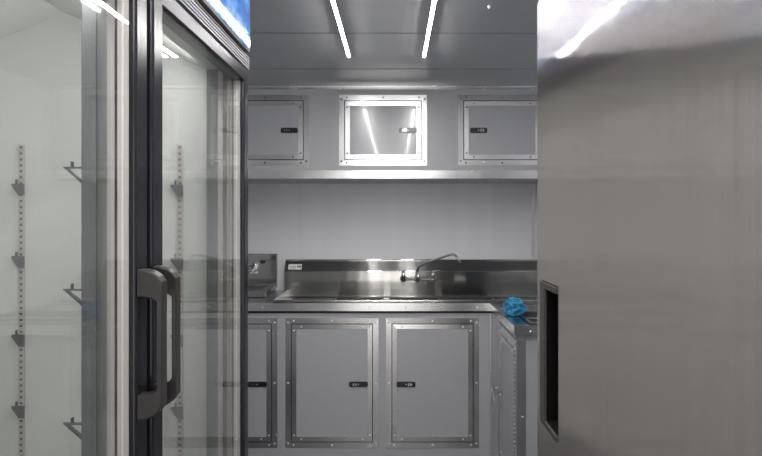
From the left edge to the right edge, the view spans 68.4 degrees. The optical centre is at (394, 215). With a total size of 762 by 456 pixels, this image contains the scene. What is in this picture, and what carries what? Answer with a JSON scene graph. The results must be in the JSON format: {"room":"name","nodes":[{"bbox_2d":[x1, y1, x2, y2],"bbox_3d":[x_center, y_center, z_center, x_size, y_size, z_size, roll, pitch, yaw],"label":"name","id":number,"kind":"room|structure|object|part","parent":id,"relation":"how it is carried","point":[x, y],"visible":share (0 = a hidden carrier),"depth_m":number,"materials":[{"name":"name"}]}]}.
{"room":"food truck interior","nodes":[
{"label":"food truck interior","id":0,"kind":"room"},
{"bbox_2d":[245,0,539,84],"bbox_3d":[-0.080,-0.755,0.900,2.420,0.050,5.700,0,0,0],"label":"ceiling","id":1,"kind":"structure","parent":0,"point":[274,59],"depth_m":2.40,"materials":[{"name":"grey metal"}]},
{"bbox_2d":[331,0,350,56],"bbox_3d":[-0.207,-0.722,2.080,0.015,0.015,0.892,0,0,0],"label":"recessed light","id":2,"kind":"object","parent":1,"relation":"in","point":[333,2],"visible":1,"depth_m":2.12,"materials":[{"name":"white plastic"}]},
{"bbox_2d":[248,85,536,89],"bbox_3d":[-0.080,-0.720,3.139,2.320,0.020,0.021,0,0,0],"label":"trim","id":3,"kind":"structure","parent":1,"relation":"attached to","point":[292,87],"depth_m":3.14,"materials":[{"name":"metal"}]},
{"bbox_2d":[250,33,536,33],"bbox_3d":[-0.080,-0.729,2.234,2.320,0.002,0.004,0,0,0],"label":"trim","id":4,"kind":"structure","parent":1,"relation":"attached to","point":[250,33],"depth_m":2.23,"materials":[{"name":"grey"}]},
{"bbox_2d":[422,0,436,56],"bbox_3d":[0.131,-0.722,2.080,0.015,0.015,0.892,0,0,0],"label":"recessed light","id":5,"kind":"object","parent":1,"relation":"in","point":[433,2],"visible":1,"depth_m":2.12,"materials":[{"name":"white plastic"}]},
{"bbox_2d":[248,184,536,289],"bbox_3d":[-0.080,0.345,3.725,2.320,2.150,0.050,0,0,0],"label":"wall","id":6,"kind":"structure","parent":0,"point":[288,221],"depth_m":3.70,"materials":[{"name":"grey metal"}]},
{"bbox_2d":[248,89,536,183],"bbox_3d":[-0.080,-0.468,3.417,2.316,0.515,0.562,0,0,0],"label":"upper cabinet","id":7,"kind":"object","parent":6,"relation":"attached to","point":[296,136],"visible":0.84,"depth_m":3.15,"materials":[{"name":"metal"}]},
{"bbox_3d":[-0.731,-0.482,3.149,0.426,0.328,0.002,0,0,0],"label":"door","id":8,"kind":"part","parent":7,"relation":"part of","materials":[{"name":"grey metal"}]},
{"bbox_3d":[-0.731,-0.482,3.146,0.426,0.328,0.005,0,0,0],"label":"door trim","id":9,"kind":"part","parent":7,"relation":"part of","materials":[{"name":"metal"}]},
{"bbox_3d":[-0.731,-0.482,3.147,0.495,0.397,0.006,0,0,0],"label":"door frame","id":10,"kind":"part","parent":7,"relation":"part of","materials":[{"name":"metal"}]},
{"bbox_3d":[-0.068,-0.482,3.147,0.495,0.397,0.006,0,0,0],"label":"door frame","id":11,"kind":"part","parent":7,"relation":"part of","materials":[{"name":"metal"}]},
{"bbox_3d":[-0.068,-0.482,3.149,0.426,0.328,0.002,0,0,0],"label":"door","id":12,"kind":"part","parent":7,"relation":"part of","materials":[{"name":"silver metal"}]},
{"bbox_3d":[-0.068,-0.482,3.146,0.426,0.328,0.005,0,0,0],"label":"door trim","id":13,"kind":"part","parent":7,"relation":"part of","materials":[{"name":"metal"}]},
{"bbox_3d":[-0.080,-0.233,3.163,2.316,0.045,0.034,0,0,0],"label":"trim","id":14,"kind":"part","parent":7,"relation":"part of","materials":[{"name":"metal"}]},
{"bbox_3d":[0.602,-0.482,3.147,0.495,0.397,0.006,0,0,0],"label":"door frame","id":15,"kind":"part","parent":7,"relation":"part of","materials":[{"name":"metal"}]},
{"bbox_3d":[0.602,-0.482,3.146,0.426,0.328,0.005,0,0,0],"label":"door trim","id":16,"kind":"part","parent":7,"relation":"part of","materials":[{"name":"metal"}]},
{"bbox_3d":[0.602,-0.482,3.149,0.426,0.328,0.002,0,0,0],"label":"door","id":17,"kind":"part","parent":7,"relation":"part of","materials":[{"name":"grey metal"}]},
{"bbox_2d":[532,189,534,256],"bbox_3d":[0.912,0.045,3.698,0.018,0.450,0.004,0,0,0],"label":"trim","id":18,"kind":"structure","parent":6,"relation":"attached to","point":[533,190],"depth_m":3.70,"materials":[{"name":"metal"}]},
{"bbox_3d":[-0.080,1.445,0.900,2.420,0.050,5.700,0,0,0],"label":"floor","id":19,"kind":"structure","parent":0,"visible":0},
{"bbox_2d":[0,0,249,455],"bbox_3d":[-0.784,0.360,0.983,0.811,2.120,1.245,0,0,0],"label":"refrigerator","id":20,"kind":"object","parent":19,"relation":"on","point":[124,123],"depth_m":1.55,"materials":[{"name":"grey"}]},
{"bbox_2d":[107,0,110,455],"bbox_3d":[-0.473,0.378,0.938,0.013,1.545,0.008,0,0,0],"label":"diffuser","id":21,"kind":"object","parent":20,"relation":"attached to","point":[108,1],"depth_m":0.93,"materials":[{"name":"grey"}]},
{"bbox_3d":[-0.440,0.383,0.656,0.040,1.595,0.592,0,0,0],"label":"door","id":22,"kind":"part","parent":20,"relation":"part of","materials":[{"name":"black"}]},
{"bbox_3d":[-0.400,0.210,0.920,0.041,0.246,0.023,0,0,0],"label":"handle","id":23,"kind":"part","parent":20,"relation":"part of","materials":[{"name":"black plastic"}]},
{"bbox_3d":[-0.400,0.210,0.980,0.041,0.246,0.021,0,0,0],"label":"handle","id":24,"kind":"part","parent":20,"relation":"part of","materials":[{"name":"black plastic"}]},
{"bbox_3d":[-0.440,0.383,1.288,0.040,1.595,0.633,0,0,0],"label":"door","id":25,"kind":"part","parent":20,"relation":"part of","materials":[{"name":"black"}]},
{"bbox_3d":[-0.443,-0.436,0.983,0.052,0.040,1.245,0,0,0],"label":"header rail","id":26,"kind":"part","parent":20,"relation":"part of","materials":[{"name":"silver metal"}]},
{"bbox_3d":[-0.491,0.380,1.545,0.048,1.560,0.030,0,0,0],"label":"post","id":27,"kind":"part","parent":20,"relation":"part of","materials":[{"name":"grey metal"}]},
{"bbox_2d":[218,71,222,455],"bbox_3d":[-0.476,0.378,1.528,0.012,1.545,0.005,0,0,0],"label":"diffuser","id":28,"kind":"object","parent":20,"relation":"attached to","point":[220,75],"depth_m":1.53,"materials":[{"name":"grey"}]},
{"bbox_3d":[-0.406,-0.579,0.964,0.003,0.230,1.196,0,0,0],"label":"sign panel","id":29,"kind":"part","parent":20,"relation":"part of","materials":[{"name":"blue plastic"}]},
{"bbox_2d":[248,311,491,455],"bbox_3d":[-0.342,0.977,3.417,1.792,0.886,0.562,0,0,0],"label":"base cabinet","id":30,"kind":"object","parent":19,"relation":"on","point":[321,383],"visible":0.84,"depth_m":3.15,"materials":[{"name":"grey metal"}]},
{"bbox_3d":[-0.922,0.939,3.149,0.452,0.659,0.002,0,0,0],"label":"door","id":31,"kind":"part","parent":30,"relation":"part of","materials":[{"name":"grey metal"}]},
{"bbox_3d":[-0.922,0.939,3.146,0.452,0.659,0.005,0,0,0],"label":"door trim","id":32,"kind":"part","parent":30,"relation":"part of","materials":[{"name":"metal"}]},
{"bbox_3d":[-0.922,0.939,3.147,0.523,0.730,0.006,0,0,0],"label":"door frame","id":33,"kind":"part","parent":30,"relation":"part of","materials":[{"name":"metal"}]},
{"bbox_3d":[-0.354,0.939,3.147,0.523,0.730,0.006,0,0,0],"label":"door frame","id":34,"kind":"part","parent":30,"relation":"part of","materials":[{"name":"metal"}]},
{"bbox_3d":[-0.354,0.939,3.149,0.452,0.659,0.002,0,0,0],"label":"door","id":35,"kind":"part","parent":30,"relation":"part of","materials":[{"name":"grey metal"}]},
{"bbox_3d":[-0.354,0.939,3.146,0.452,0.659,0.005,0,0,0],"label":"door trim","id":36,"kind":"part","parent":30,"relation":"part of","materials":[{"name":"metal"}]},
{"bbox_2d":[248,290,536,335],"bbox_3d":[-0.080,0.509,3.088,2.567,0.045,0.806,0,0,17],"label":"countertop","id":37,"kind":"structure","parent":30,"relation":"on","point":[516,325],"depth_m":3.13,"materials":[{"name":"metal"}]},
{"bbox_2d":[248,254,276,296],"bbox_3d":[-0.973,0.367,3.523,0.393,0.237,0.346,0,0,0],"label":"sink","id":38,"kind":"object","parent":37,"relation":"in","point":[263,283],"visible":0.47,"depth_m":3.67,"materials":[{"name":"silver metal"}]},
{"bbox_2d":[248,259,264,273],"bbox_3d":[-0.891,0.324,3.576,0.076,0.104,0.215,0,0,-28],"label":"sink faucet","id":39,"kind":"object","parent":38,"relation":"attached to","point":[253,269],"visible":0.91,"depth_m":3.62,"materials":[{"name":"silver metal"}]},
{"bbox_3d":[-0.874,0.312,3.565,0.027,0.081,0.183,0,0,-40],"label":"spout","id":40,"kind":"part","parent":39,"relation":"part of","materials":[{"name":"silver metal"}]},
{"bbox_2d":[248,286,268,289],"bbox_3d":[-0.973,0.469,3.510,0.333,0.033,0.260,0,0,0],"label":"basin","id":41,"kind":"object","parent":38,"relation":"in","point":[249,287],"depth_m":3.62,"materials":[{"name":"silver metal"}]},
{"bbox_2d":[272,259,536,302],"bbox_3d":[0.163,0.524,3.429,1.754,0.483,0.537,0,0,0],"label":"sink","id":42,"kind":"object","parent":37,"relation":"in","point":[305,280],"visible":0.56,"depth_m":3.62,"materials":[{"name":"silver metal"}]},
{"bbox_2d":[335,298,383,299],"bbox_3d":[-0.223,0.645,3.397,0.307,0.242,0.395,0,0,0],"label":"basin","id":43,"kind":"object","parent":42,"relation":"in","point":[335,298],"depth_m":3.59,"materials":[{"name":"silver metal"}]},
{"bbox_2d":[389,298,437,299],"bbox_3d":[0.117,0.645,3.397,0.310,0.242,0.395,0,0,0],"label":"basin","id":44,"kind":"object","parent":42,"relation":"in","point":[389,298],"depth_m":3.59,"materials":[{"name":"silver metal"}]},
{"bbox_2d":[399,253,460,281],"bbox_3d":[0.236,0.327,3.542,0.432,0.200,0.157,0,0,25],"label":"sink faucet","id":45,"kind":"object","parent":42,"relation":"attached to","point":[403,278],"visible":1,"depth_m":3.55,"materials":[{"name":"silver metal"}]},
{"bbox_3d":[0.050,0.375,3.560,0.044,0.064,0.036,0,0,0],"label":"handle","id":46,"kind":"part","parent":45,"relation":"part of","materials":[{"name":"silver metal"}]},
{"bbox_3d":[0.257,0.374,3.560,0.059,0.065,0.028,0,0,0],"label":"handle","id":47,"kind":"part","parent":45,"relation":"part of","materials":[{"name":"silver metal"}]},
{"bbox_3d":[0.263,0.298,3.466,0.318,0.143,0.039,0,0,34],"label":"spout","id":48,"kind":"part","parent":45,"relation":"part of","materials":[{"name":"silver metal"}]},
{"bbox_2d":[443,298,494,299],"bbox_3d":[0.466,0.645,3.397,0.318,0.242,0.395,0,0,0],"label":"basin","id":49,"kind":"object","parent":42,"relation":"in","point":[443,298],"depth_m":3.59,"materials":[{"name":"silver metal"}]},
{"bbox_2d":[503,297,527,315],"bbox_3d":[0.592,0.443,2.756,0.117,0.088,0.109,0,0,37],"label":"cleaning cloth","id":50,"kind":"object","parent":37,"relation":"on","point":[513,306],"visible":0.98,"depth_m":2.73,"materials":[{"name":"blue fabric"}]},
{"bbox_2d":[519,310,536,323],"bbox_3d":[0.828,0.483,2.683,0.445,0.008,0.335,0,0,0],"label":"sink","id":51,"kind":"object","parent":37,"relation":"on","point":[530,316],"visible":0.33,"depth_m":2.70,"materials":[{"name":"silver metal"}]},
{"bbox_3d":[0.211,0.939,3.147,0.523,0.730,0.006,0,0,0],"label":"door frame","id":52,"kind":"part","parent":30,"relation":"part of","materials":[{"name":"metal"}]},
{"bbox_3d":[0.211,0.939,3.149,0.452,0.659,0.002,0,0,0],"label":"door","id":53,"kind":"part","parent":30,"relation":"part of","materials":[{"name":"grey metal"}]},
{"bbox_3d":[0.211,0.939,3.146,0.452,0.659,0.005,0,0,0],"label":"door trim","id":54,"kind":"part","parent":30,"relation":"part of","materials":[{"name":"metal"}]},
{"bbox_3d":[0.544,0.974,3.147,0.021,0.853,0.004,0,0,10],"label":"corner trim","id":55,"kind":"part","parent":30,"relation":"part of","materials":[{"name":"metal"}]},
{"bbox_2d":[491,314,536,455],"bbox_3d":[0.799,0.978,2.824,0.557,0.885,0.644,0,0,0],"label":"base cabinet","id":56,"kind":"object","parent":19,"relation":"on","point":[514,358],"visible":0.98,"depth_m":2.55,"materials":[{"name":"metal"}]},
{"bbox_3d":[0.548,0.934,2.732,0.005,0.639,0.337,0,0,0],"label":"door trim","id":57,"kind":"part","parent":56,"relation":"part of","materials":[{"name":"metal"}]},
{"bbox_3d":[0.549,0.934,2.732,0.006,0.738,0.436,0,0,0],"label":"door frame","id":58,"kind":"part","parent":56,"relation":"part of","materials":[{"name":"metal"}]},
{"bbox_3d":[0.551,0.934,2.732,0.002,0.639,0.337,0,0,0],"label":"door","id":59,"kind":"part","parent":56,"relation":"part of","materials":[{"name":"grey metal"}]},
{"bbox_3d":[0.565,0.975,2.507,0.041,0.880,0.010,0,0,0],"label":"corner trim","id":60,"kind":"part","parent":56,"relation":"part of","materials":[{"name":"metal"}]},
{"bbox_2d":[537,0,761,455],"bbox_3d":[0.658,0.470,0.713,0.783,1.900,0.705,0,0,0],"label":"refrigerator","id":61,"kind":"object","parent":19,"relation":"on","point":[649,112],"visible":1,"depth_m":0.59,"materials":[{"name":"grey metal"}]},
{"bbox_3d":[0.285,0.248,0.981,0.037,0.257,0.104,0,0,0],"label":"handle","id":62,"kind":"part","parent":61,"relation":"part of","materials":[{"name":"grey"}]}
]}

